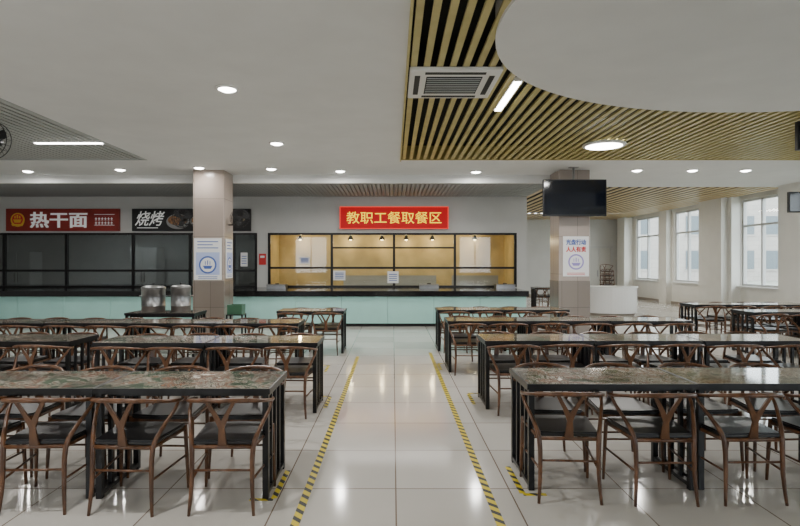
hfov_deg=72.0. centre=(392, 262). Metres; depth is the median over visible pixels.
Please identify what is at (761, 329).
dining chair
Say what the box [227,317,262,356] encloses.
dining chair
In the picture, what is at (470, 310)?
dining table
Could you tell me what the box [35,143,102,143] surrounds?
diffuser
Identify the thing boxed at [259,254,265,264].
wall sign
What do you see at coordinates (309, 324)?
dining chair
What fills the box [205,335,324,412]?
dining table
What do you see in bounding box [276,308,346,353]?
dining table
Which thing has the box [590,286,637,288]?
countertop
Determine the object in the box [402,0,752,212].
trim
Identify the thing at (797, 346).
dining chair
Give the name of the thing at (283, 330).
dining chair
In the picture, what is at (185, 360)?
dining chair
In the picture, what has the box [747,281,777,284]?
ground
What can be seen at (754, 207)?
building
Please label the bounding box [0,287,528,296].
countertop
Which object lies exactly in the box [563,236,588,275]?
poster
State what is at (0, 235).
wall
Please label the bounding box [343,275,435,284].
counter
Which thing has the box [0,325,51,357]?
dining chair
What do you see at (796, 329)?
dining chair
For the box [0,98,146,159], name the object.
ceiling panel
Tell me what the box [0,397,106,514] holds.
dining chair
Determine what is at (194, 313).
dining table
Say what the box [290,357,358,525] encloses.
tape
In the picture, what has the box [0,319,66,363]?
dining table
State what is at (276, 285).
food tray
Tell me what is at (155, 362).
dining chair
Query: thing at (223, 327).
dining chair
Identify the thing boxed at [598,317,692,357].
dining table
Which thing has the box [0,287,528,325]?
counter
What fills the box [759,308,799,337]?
dining chair
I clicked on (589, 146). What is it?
diffuser
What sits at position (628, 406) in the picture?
dining chair
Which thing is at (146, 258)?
tall cabinet
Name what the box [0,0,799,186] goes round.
ceiling
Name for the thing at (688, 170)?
recessed light
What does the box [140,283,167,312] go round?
stock pot
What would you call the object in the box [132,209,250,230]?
shop sign
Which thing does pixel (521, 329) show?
dining table
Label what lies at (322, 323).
dining chair
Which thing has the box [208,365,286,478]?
dining chair
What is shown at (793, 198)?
television
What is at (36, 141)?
strip light
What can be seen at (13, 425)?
dining chair
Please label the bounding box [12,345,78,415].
dining chair
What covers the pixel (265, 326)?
dining chair
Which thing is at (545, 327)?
dining chair
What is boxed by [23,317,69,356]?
dining chair
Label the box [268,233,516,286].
window
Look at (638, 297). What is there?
baseboard
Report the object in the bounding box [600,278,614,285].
dining chair
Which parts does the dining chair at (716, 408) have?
leg, rail, seat frame, seat, leg, leg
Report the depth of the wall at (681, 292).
20.97 m
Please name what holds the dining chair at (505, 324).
on the floor
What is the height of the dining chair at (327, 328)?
0.752 m
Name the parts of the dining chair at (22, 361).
seat, seat frame, rail, leg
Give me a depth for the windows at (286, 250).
17.90 m
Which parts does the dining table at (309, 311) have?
leg, leg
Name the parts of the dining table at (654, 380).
leg, foot rail, leg, leg, foot rail, leg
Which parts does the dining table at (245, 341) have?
leg, leg, leg, leg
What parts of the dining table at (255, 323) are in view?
leg, leg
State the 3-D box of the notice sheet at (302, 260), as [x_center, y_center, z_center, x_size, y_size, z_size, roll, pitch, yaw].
[-2.550,-0.080,15.882,0.300,0.200,0.006,0,0,0]
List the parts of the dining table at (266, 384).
leg, foot rail, leg, leg, foot rail, leg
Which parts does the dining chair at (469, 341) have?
leg, seat, rail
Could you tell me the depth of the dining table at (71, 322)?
7.89 m
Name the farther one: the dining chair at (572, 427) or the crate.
the crate
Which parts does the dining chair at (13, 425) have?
leg, rail, seat, seat frame, leg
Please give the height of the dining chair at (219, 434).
0.752 m
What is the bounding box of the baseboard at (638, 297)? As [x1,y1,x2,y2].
[527,294,679,315]
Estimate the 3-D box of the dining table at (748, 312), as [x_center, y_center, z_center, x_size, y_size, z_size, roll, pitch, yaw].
[6.800,1.224,9.809,1.196,0.752,0.606,0,0,0]
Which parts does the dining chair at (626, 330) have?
rail, leg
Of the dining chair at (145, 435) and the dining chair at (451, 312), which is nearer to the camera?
the dining chair at (145, 435)
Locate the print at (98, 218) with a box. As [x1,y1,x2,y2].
[94,214,114,223]
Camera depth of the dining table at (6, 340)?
6.12 m
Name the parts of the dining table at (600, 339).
leg, leg, leg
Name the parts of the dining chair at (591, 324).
rail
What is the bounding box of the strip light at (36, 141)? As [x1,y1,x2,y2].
[33,140,103,143]
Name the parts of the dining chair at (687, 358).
leg, seat, rail, leg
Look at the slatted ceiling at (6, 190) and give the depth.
14.57 m
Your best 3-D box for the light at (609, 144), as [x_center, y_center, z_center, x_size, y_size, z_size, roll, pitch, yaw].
[3.720,-2.072,9.700,0.740,0.055,0.740,0,0,0]
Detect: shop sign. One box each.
[6,209,119,230]
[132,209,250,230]
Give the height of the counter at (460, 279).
1.200 m
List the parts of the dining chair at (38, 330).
rail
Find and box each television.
[542,167,606,215]
[787,192,799,212]
[795,121,799,150]
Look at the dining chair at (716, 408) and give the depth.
4.32 m
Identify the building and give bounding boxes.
[611,197,777,280]
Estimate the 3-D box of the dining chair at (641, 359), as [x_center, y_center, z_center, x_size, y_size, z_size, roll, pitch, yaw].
[3.093,1.225,6.614,0.570,0.752,0.512,0,0,-1]
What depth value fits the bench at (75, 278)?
17.86 m
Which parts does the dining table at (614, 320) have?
leg, leg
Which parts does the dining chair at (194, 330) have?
rail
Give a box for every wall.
[0,184,526,306]
[0,235,8,284]
[527,214,619,293]
[621,187,777,308]
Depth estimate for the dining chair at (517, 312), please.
9.71 m
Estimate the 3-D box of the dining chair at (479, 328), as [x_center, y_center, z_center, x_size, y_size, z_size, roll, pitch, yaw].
[1.714,1.225,9.953,0.570,0.752,0.513,0,0,0]
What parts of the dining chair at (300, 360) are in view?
seat, rail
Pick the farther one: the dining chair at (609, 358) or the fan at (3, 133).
the fan at (3, 133)
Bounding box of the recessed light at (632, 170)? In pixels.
[630,169,643,171]
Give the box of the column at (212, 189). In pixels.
[193,170,232,332]
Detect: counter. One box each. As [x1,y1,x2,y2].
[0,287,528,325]
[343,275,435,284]
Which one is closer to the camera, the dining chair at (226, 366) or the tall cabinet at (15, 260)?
the dining chair at (226, 366)
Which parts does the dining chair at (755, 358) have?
leg, seat frame, rail, seat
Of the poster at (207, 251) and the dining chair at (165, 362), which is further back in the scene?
the poster at (207, 251)
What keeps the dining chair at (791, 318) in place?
on the floor
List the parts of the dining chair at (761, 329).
leg, seat, seat frame, rail, leg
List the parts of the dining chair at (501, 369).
leg, seat frame, seat, rail, leg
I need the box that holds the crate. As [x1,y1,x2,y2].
[226,304,246,333]
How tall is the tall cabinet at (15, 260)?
1.950 m
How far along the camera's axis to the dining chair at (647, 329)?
8.88 m
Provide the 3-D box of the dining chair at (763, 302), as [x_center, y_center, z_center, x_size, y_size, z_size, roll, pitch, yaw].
[8.262,1.225,11.833,0.570,0.752,0.513,0,0,-3]
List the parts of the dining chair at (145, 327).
rail, leg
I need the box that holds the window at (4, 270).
[0,233,256,286]
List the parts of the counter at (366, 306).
panel, panel, panel, panel, panel, panel, panel, panel, panel, panel, panel, panel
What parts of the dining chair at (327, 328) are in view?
leg, rail, seat, seat frame, leg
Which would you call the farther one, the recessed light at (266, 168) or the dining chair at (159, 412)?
the recessed light at (266, 168)
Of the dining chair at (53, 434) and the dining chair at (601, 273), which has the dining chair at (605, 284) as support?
the dining chair at (601, 273)
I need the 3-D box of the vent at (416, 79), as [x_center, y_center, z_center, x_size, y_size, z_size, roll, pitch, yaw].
[0.270,-2.054,6.370,0.060,0.007,0.660,0,0,0]
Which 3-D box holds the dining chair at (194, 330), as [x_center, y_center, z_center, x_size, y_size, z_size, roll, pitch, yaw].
[-2.818,1.225,8.400,0.570,0.752,0.513,0,0,-3]
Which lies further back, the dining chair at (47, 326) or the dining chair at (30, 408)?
the dining chair at (47, 326)
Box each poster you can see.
[194,238,221,279]
[226,239,232,277]
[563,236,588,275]
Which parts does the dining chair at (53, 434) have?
leg, leg, seat frame, seat, rail, leg, leg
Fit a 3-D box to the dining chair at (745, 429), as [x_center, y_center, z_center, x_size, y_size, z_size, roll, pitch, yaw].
[2.389,1.225,3.837,0.570,0.752,0.513,0,0,-1]
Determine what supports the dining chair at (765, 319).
on the floor
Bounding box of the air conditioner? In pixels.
[407,67,502,97]
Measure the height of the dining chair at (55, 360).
0.752 m
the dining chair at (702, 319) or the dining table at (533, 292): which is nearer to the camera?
the dining chair at (702, 319)
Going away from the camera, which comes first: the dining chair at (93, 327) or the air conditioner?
the air conditioner
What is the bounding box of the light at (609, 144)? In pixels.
[582,139,626,150]
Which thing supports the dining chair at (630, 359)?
on the floor
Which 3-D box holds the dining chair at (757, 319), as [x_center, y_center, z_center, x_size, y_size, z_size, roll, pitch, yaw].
[6.511,1.225,10.100,0.570,0.752,0.513,0,0,3]
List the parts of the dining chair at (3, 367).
rail, seat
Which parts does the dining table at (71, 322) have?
leg, leg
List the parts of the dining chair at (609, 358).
rail, seat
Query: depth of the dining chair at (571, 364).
5.82 m
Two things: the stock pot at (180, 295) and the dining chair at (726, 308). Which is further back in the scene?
the dining chair at (726, 308)
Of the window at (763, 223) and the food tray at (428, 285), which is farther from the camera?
the window at (763, 223)
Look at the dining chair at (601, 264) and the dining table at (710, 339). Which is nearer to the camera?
the dining table at (710, 339)
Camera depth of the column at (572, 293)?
12.40 m
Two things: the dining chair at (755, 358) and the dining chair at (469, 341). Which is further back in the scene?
the dining chair at (469, 341)
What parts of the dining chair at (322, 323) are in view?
seat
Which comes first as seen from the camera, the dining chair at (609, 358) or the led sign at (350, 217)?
the dining chair at (609, 358)
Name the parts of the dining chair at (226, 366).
leg, rail, seat, leg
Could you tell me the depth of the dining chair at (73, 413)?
4.17 m
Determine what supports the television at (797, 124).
hanging from the ceiling at (323, 79)
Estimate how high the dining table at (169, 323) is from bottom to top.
0.752 m
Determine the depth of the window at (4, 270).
15.89 m
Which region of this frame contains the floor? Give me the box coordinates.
[0,296,799,525]
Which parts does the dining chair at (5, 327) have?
rail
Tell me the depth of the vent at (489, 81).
6.35 m
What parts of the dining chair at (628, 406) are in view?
leg, rail, seat frame, seat, leg, leg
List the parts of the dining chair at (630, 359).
leg, seat, rail, leg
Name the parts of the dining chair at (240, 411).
leg, seat, seat frame, rail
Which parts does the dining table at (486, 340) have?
leg, leg, leg, leg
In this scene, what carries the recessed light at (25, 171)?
in the ceiling at (323, 79)
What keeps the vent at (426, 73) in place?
attached to the air conditioner
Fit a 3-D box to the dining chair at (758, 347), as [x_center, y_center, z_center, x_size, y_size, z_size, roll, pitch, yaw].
[3.698,1.225,5.974,0.570,0.752,0.513,0,0,3]
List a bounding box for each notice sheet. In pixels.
[241,253,247,265]
[299,257,309,263]
[333,271,344,279]
[387,271,398,282]
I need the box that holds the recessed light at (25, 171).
[20,170,34,172]
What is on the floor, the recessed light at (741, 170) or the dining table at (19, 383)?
the dining table at (19, 383)
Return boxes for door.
[590,246,612,285]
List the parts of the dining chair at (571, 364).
leg, seat, rail, leg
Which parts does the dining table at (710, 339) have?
leg, leg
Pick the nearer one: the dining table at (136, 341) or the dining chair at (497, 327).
the dining table at (136, 341)
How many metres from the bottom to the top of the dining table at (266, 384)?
0.752 m
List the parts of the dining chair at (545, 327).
seat, rail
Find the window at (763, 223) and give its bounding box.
[737,194,777,289]
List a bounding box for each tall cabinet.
[7,252,41,284]
[130,247,163,284]
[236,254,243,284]
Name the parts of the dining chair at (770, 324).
seat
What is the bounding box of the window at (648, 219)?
[633,216,658,280]
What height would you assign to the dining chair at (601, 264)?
0.752 m
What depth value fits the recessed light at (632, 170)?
12.33 m
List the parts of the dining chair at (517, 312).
rail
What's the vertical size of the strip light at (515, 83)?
0.060 m
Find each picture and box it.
[166,214,188,228]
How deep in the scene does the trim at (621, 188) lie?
17.82 m
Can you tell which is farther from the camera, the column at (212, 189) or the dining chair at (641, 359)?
the column at (212, 189)
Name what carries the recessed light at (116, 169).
in the ceiling at (323, 79)
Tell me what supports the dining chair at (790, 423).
on the floor
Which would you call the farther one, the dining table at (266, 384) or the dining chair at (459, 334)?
the dining chair at (459, 334)
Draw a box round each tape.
[249,470,290,500]
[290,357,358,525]
[323,396,331,407]
[429,353,505,525]
[467,393,477,403]
[505,467,546,495]
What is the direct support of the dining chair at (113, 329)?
on the floor
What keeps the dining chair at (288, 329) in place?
on the floor
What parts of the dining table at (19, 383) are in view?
leg, foot rail, leg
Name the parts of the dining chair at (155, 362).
seat, rail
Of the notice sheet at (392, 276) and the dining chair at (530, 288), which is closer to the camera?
the notice sheet at (392, 276)
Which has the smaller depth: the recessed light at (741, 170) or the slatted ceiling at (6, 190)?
the recessed light at (741, 170)
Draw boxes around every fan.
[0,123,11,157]
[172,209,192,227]
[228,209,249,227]
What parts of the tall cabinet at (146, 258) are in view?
door, door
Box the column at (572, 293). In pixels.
[550,170,589,332]
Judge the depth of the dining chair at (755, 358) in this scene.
6.65 m
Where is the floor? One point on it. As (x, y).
(396, 454)
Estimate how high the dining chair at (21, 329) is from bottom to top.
0.752 m
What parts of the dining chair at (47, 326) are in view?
leg, rail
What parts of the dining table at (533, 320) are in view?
leg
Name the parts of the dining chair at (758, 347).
leg, seat, rail, leg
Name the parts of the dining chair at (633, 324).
leg, rail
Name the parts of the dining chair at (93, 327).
leg, rail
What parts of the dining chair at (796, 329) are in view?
seat, leg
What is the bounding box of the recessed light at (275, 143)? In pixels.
[269,141,284,145]
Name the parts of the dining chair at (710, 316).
seat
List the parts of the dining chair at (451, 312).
leg, rail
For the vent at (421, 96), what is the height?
0.007 m
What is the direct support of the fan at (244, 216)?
attached to the column at (212, 189)
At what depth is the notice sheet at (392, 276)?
15.88 m
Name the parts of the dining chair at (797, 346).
leg, seat, rail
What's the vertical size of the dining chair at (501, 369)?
0.752 m
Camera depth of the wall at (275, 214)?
15.90 m
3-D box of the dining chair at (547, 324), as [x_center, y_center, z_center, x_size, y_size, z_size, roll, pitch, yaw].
[2.298,1.225,8.043,0.570,0.752,0.513,0,0,3]
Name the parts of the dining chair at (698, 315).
seat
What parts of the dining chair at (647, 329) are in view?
rail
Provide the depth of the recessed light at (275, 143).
9.53 m
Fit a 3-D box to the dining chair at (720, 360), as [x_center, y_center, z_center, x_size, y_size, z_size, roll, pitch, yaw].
[3.688,1.225,6.637,0.570,0.752,0.513,0,0,3]
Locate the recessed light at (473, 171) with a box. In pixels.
[470,170,481,173]
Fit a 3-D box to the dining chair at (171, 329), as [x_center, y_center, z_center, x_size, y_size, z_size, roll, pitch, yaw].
[-3.439,1.225,8.354,0.570,0.752,0.513,0,0,-1]
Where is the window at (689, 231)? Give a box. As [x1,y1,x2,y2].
[671,208,698,283]
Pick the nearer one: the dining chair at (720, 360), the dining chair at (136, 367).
the dining chair at (136, 367)
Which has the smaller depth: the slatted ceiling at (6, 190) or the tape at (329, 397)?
the tape at (329, 397)
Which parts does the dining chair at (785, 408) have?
leg, rail, leg, seat frame, seat, leg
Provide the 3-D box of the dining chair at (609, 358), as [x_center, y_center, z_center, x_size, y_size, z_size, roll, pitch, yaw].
[2.504,1.225,6.595,0.570,0.752,0.513,0,0,-1]
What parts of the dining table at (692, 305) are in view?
leg, leg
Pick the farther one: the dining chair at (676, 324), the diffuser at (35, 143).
the diffuser at (35, 143)
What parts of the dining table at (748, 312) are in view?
leg, leg, leg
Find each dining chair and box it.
[0,317,33,356]
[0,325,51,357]
[0,332,50,397]
[0,347,21,396]
[0,364,64,476]
[0,395,27,483]
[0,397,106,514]
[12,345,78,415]
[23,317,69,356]
[41,332,99,370]
[42,325,91,363]
[45,365,134,478]
[62,317,107,355]
[85,325,129,368]
[87,396,188,516]
[90,346,153,404]
[105,317,146,356]
[114,333,169,398]
[126,325,172,369]
[126,365,209,477]
[143,317,184,360]
[145,347,202,406]
[167,333,216,398]
[172,325,213,361]
[186,396,275,516]
[187,317,223,356]
[205,347,262,407]
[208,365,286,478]
[213,325,255,356]
[220,333,270,404]
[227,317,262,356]
[258,325,298,369]
[264,346,317,418]
[267,317,304,363]
[274,333,321,388]
[276,313,309,355]
[283,307,313,350]
[311,312,342,355]
[316,307,345,341]
[439,311,469,352]
[440,306,464,348]
[444,315,477,361]
[448,323,486,375]
[468,306,489,332]
[472,311,503,352]
[476,331,524,380]
[483,316,520,354]
[487,344,539,415]
[489,323,528,375]
[504,311,535,353]
[510,362,585,471]
[520,390,604,504]
[525,316,558,354]
[528,331,578,397]
[529,306,560,347]
[530,288,547,306]
[530,323,569,367]
[535,288,549,306]
[537,311,569,350]
[539,344,593,414]
[560,315,591,354]
[571,323,612,354]
[580,331,631,397]
[584,363,664,471]
[597,344,650,404]
[600,264,613,274]
[600,269,613,280]
[600,273,614,284]
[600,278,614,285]
[600,315,637,364]
[602,392,699,506]
[612,323,651,359]
[625,331,680,400]
[634,315,671,366]
[643,344,705,410]
[649,323,695,356]
[658,362,743,470]
[674,331,729,362]
[678,302,710,333]
[683,391,788,506]
[693,306,725,333]
[703,344,763,403]
[707,302,739,333]
[720,306,755,333]
[721,331,782,392]
[727,362,799,471]
[730,308,770,351]
[745,313,789,357]
[751,344,799,401]
[755,306,786,334]
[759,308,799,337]
[762,302,790,324]
[765,392,799,479]
[779,306,799,321]
[780,314,799,353]
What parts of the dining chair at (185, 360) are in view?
seat, rail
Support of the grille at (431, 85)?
attached to the air conditioner
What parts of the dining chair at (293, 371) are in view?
leg, rail, seat, seat frame, leg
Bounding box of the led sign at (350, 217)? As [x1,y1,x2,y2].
[340,207,447,228]
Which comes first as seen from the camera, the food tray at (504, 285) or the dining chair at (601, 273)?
the food tray at (504, 285)
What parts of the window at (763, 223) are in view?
sill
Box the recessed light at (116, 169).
[113,168,126,170]
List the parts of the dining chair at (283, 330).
rail, seat frame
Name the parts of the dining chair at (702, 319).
leg, seat, seat frame, rail, leg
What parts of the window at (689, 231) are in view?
sill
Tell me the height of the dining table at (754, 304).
0.752 m
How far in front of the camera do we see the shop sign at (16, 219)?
15.80 m
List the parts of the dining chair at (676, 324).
leg, rail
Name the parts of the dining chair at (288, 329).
rail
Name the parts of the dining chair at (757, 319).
seat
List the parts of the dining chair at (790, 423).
leg, seat, seat frame, rail, leg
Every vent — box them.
[413,76,419,94]
[421,96,474,96]
[425,72,486,74]
[480,76,494,94]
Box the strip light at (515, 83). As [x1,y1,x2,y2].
[494,77,522,110]
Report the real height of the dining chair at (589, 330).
0.752 m
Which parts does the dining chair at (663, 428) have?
leg, leg, seat, seat frame, rail, leg, leg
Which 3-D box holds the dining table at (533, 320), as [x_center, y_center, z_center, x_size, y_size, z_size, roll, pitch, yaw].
[2.600,1.224,8.360,1.196,0.752,0.606,0,0,0]
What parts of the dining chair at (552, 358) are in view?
rail, seat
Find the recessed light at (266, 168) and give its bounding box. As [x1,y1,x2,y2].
[265,167,277,170]
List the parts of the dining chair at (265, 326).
rail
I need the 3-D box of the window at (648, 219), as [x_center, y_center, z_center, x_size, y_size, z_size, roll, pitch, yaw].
[11.015,-0.610,23.850,0.270,2.740,2.200,0,0,0]
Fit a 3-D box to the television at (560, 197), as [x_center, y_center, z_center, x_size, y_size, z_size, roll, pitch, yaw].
[3.960,-1.560,12.053,1.380,1.080,0.174,0,0,0]
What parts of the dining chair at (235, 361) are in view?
seat, rail, leg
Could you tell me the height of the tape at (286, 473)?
0.002 m
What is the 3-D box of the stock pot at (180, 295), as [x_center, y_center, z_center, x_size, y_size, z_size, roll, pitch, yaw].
[-3.700,0.593,9.600,0.357,0.510,0.341,0,0,43]
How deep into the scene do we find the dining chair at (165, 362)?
5.60 m
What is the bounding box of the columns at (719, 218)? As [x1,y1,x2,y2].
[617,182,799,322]
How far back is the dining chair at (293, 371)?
5.67 m
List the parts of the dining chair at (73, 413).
leg, leg, seat, seat frame, rail, leg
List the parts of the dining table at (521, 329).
leg, leg, leg, leg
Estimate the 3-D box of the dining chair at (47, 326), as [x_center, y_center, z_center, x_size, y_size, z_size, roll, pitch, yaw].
[-4.617,1.225,7.761,0.570,0.752,0.513,0,0,-2]
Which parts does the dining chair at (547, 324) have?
rail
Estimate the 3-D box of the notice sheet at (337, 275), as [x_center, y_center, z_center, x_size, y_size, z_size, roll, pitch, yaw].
[-1.550,0.360,15.882,0.350,0.280,0.006,0,0,0]
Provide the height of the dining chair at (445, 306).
0.752 m
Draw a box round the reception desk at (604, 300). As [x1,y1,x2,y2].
[590,286,637,315]
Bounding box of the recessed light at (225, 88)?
[215,84,238,92]
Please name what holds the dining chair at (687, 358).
on the floor
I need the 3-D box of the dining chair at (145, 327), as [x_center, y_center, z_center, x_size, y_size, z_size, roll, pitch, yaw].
[-3.435,1.225,7.727,0.570,0.752,0.512,0,0,2]
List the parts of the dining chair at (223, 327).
rail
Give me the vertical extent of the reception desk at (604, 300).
0.890 m
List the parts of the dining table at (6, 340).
leg, foot rail, rail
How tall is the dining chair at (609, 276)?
0.752 m
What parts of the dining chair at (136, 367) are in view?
leg, rail, seat, leg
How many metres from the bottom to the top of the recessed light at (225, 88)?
0.050 m
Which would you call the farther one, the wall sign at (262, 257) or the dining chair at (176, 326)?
the wall sign at (262, 257)
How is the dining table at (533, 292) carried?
on the floor
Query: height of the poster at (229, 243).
0.900 m
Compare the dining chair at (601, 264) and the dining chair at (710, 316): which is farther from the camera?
the dining chair at (601, 264)
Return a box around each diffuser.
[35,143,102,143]
[585,143,622,149]
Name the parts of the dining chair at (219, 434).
leg, leg, rail, seat frame, seat, leg, leg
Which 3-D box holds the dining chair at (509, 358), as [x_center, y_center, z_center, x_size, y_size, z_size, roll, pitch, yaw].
[1.286,1.225,6.631,0.570,0.752,0.513,0,0,-2]
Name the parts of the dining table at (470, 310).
leg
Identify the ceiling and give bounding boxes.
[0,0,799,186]
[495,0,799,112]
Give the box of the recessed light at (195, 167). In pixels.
[192,166,205,169]
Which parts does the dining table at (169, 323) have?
leg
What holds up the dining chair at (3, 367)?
on the floor
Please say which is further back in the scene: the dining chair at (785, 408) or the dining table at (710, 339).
the dining table at (710, 339)
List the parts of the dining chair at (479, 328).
rail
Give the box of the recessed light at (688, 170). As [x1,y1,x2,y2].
[685,169,698,171]
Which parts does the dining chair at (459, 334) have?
rail, seat, leg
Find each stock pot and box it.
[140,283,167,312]
[168,282,193,311]
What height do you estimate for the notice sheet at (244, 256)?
0.400 m
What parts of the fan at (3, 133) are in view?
blade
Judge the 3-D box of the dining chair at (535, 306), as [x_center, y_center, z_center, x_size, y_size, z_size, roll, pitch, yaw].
[2.895,1.225,10.569,0.570,0.752,0.513,0,0,-1]
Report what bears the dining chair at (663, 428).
on the floor
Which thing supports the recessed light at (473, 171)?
in the ceiling at (323, 79)
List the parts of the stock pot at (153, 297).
lid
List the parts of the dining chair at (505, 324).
rail, leg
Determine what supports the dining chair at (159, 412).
on the floor
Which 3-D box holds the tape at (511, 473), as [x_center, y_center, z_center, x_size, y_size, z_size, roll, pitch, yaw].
[0.970,1.599,4.050,0.180,0.002,0.540,0,0,0]
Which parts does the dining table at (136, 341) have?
leg, leg, leg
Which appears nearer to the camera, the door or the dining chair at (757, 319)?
the dining chair at (757, 319)
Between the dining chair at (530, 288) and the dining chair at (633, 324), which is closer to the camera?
the dining chair at (633, 324)
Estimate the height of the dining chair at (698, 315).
0.752 m
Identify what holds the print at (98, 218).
attached to the shop sign at (16, 219)
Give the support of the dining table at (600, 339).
on the floor
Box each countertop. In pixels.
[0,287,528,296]
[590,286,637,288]
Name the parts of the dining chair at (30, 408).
seat, seat frame, leg, rail, leg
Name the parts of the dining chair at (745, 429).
leg, leg, seat, seat frame, rail, leg, leg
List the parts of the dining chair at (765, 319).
seat, rail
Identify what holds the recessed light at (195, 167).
in the ceiling at (323, 79)
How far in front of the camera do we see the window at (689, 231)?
20.57 m
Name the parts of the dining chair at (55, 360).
seat, rail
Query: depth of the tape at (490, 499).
4.47 m
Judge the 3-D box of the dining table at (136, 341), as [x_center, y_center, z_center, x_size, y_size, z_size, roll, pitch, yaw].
[-2.600,1.224,6.142,1.196,0.752,0.606,0,0,0]
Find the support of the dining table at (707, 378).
on the floor
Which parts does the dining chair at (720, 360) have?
rail, seat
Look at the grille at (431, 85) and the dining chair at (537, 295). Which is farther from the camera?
the dining chair at (537, 295)
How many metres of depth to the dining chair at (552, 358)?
6.66 m
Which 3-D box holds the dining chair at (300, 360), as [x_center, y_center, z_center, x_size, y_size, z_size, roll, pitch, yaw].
[-1.103,1.225,6.453,0.570,0.752,0.513,0,0,-3]
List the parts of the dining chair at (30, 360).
leg, rail, seat, leg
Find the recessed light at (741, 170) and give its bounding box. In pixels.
[738,169,752,171]
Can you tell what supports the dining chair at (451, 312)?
on the floor
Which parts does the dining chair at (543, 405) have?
rail, seat frame, seat, leg, leg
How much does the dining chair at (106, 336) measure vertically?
0.752 m
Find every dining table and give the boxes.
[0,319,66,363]
[0,334,98,408]
[0,371,133,498]
[44,319,144,360]
[92,335,221,412]
[93,371,286,498]
[124,310,206,356]
[128,319,224,358]
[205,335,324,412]
[213,319,304,358]
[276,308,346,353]
[435,307,502,350]
[444,317,529,371]
[477,334,594,408]
[498,307,569,350]
[509,368,697,490]
[521,317,610,366]
[531,287,549,306]
[578,334,704,397]
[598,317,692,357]
[657,367,799,489]
[678,334,799,403]
[680,303,753,331]
[730,309,799,354]
[736,303,799,334]
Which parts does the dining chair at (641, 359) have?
rail, seat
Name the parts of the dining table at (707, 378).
leg, foot rail, leg, leg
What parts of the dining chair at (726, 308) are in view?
rail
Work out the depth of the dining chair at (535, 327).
8.85 m
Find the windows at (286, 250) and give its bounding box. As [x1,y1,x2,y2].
[9,235,513,284]
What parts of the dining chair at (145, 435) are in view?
leg, leg, rail, seat frame, seat, leg, leg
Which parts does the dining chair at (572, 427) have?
leg, leg, seat, seat frame, rail, leg, leg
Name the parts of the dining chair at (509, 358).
rail, seat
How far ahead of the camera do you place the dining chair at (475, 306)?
10.76 m
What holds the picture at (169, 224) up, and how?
attached to the shop sign at (142, 219)
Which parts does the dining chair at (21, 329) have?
rail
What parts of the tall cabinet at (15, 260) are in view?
door, door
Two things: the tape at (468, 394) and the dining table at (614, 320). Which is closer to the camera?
the tape at (468, 394)
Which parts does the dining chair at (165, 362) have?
leg, rail, seat, leg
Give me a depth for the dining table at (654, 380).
4.03 m
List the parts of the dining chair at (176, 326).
leg, rail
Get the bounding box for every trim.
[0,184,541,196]
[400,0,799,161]
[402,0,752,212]
[527,187,777,219]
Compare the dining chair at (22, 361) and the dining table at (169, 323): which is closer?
the dining chair at (22, 361)
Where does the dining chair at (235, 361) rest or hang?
on the floor
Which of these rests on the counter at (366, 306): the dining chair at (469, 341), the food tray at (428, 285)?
the food tray at (428, 285)
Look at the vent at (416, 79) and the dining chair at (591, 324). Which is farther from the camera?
the dining chair at (591, 324)
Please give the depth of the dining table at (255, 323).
7.90 m
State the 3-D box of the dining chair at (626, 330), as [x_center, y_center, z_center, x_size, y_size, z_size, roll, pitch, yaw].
[3.511,1.225,8.683,0.570,0.752,0.513,0,0,2]
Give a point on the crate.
(232, 309)
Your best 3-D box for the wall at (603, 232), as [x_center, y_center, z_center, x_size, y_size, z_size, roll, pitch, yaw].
[7.435,-0.390,26.575,7.130,3.980,0.150,0,0,0]
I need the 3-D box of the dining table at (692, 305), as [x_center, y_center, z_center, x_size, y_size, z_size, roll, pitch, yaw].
[6.750,1.224,11.505,1.196,0.752,0.606,0,0,0]
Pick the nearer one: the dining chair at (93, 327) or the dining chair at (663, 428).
the dining chair at (663, 428)
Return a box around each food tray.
[266,283,287,288]
[419,283,438,287]
[494,283,515,288]
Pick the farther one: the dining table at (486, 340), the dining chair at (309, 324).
the dining chair at (309, 324)
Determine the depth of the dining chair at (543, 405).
4.40 m
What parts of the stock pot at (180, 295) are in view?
lid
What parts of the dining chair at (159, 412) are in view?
leg, leg, seat, seat frame, rail, leg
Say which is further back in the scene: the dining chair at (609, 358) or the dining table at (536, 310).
the dining table at (536, 310)
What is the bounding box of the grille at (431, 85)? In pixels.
[424,78,480,93]

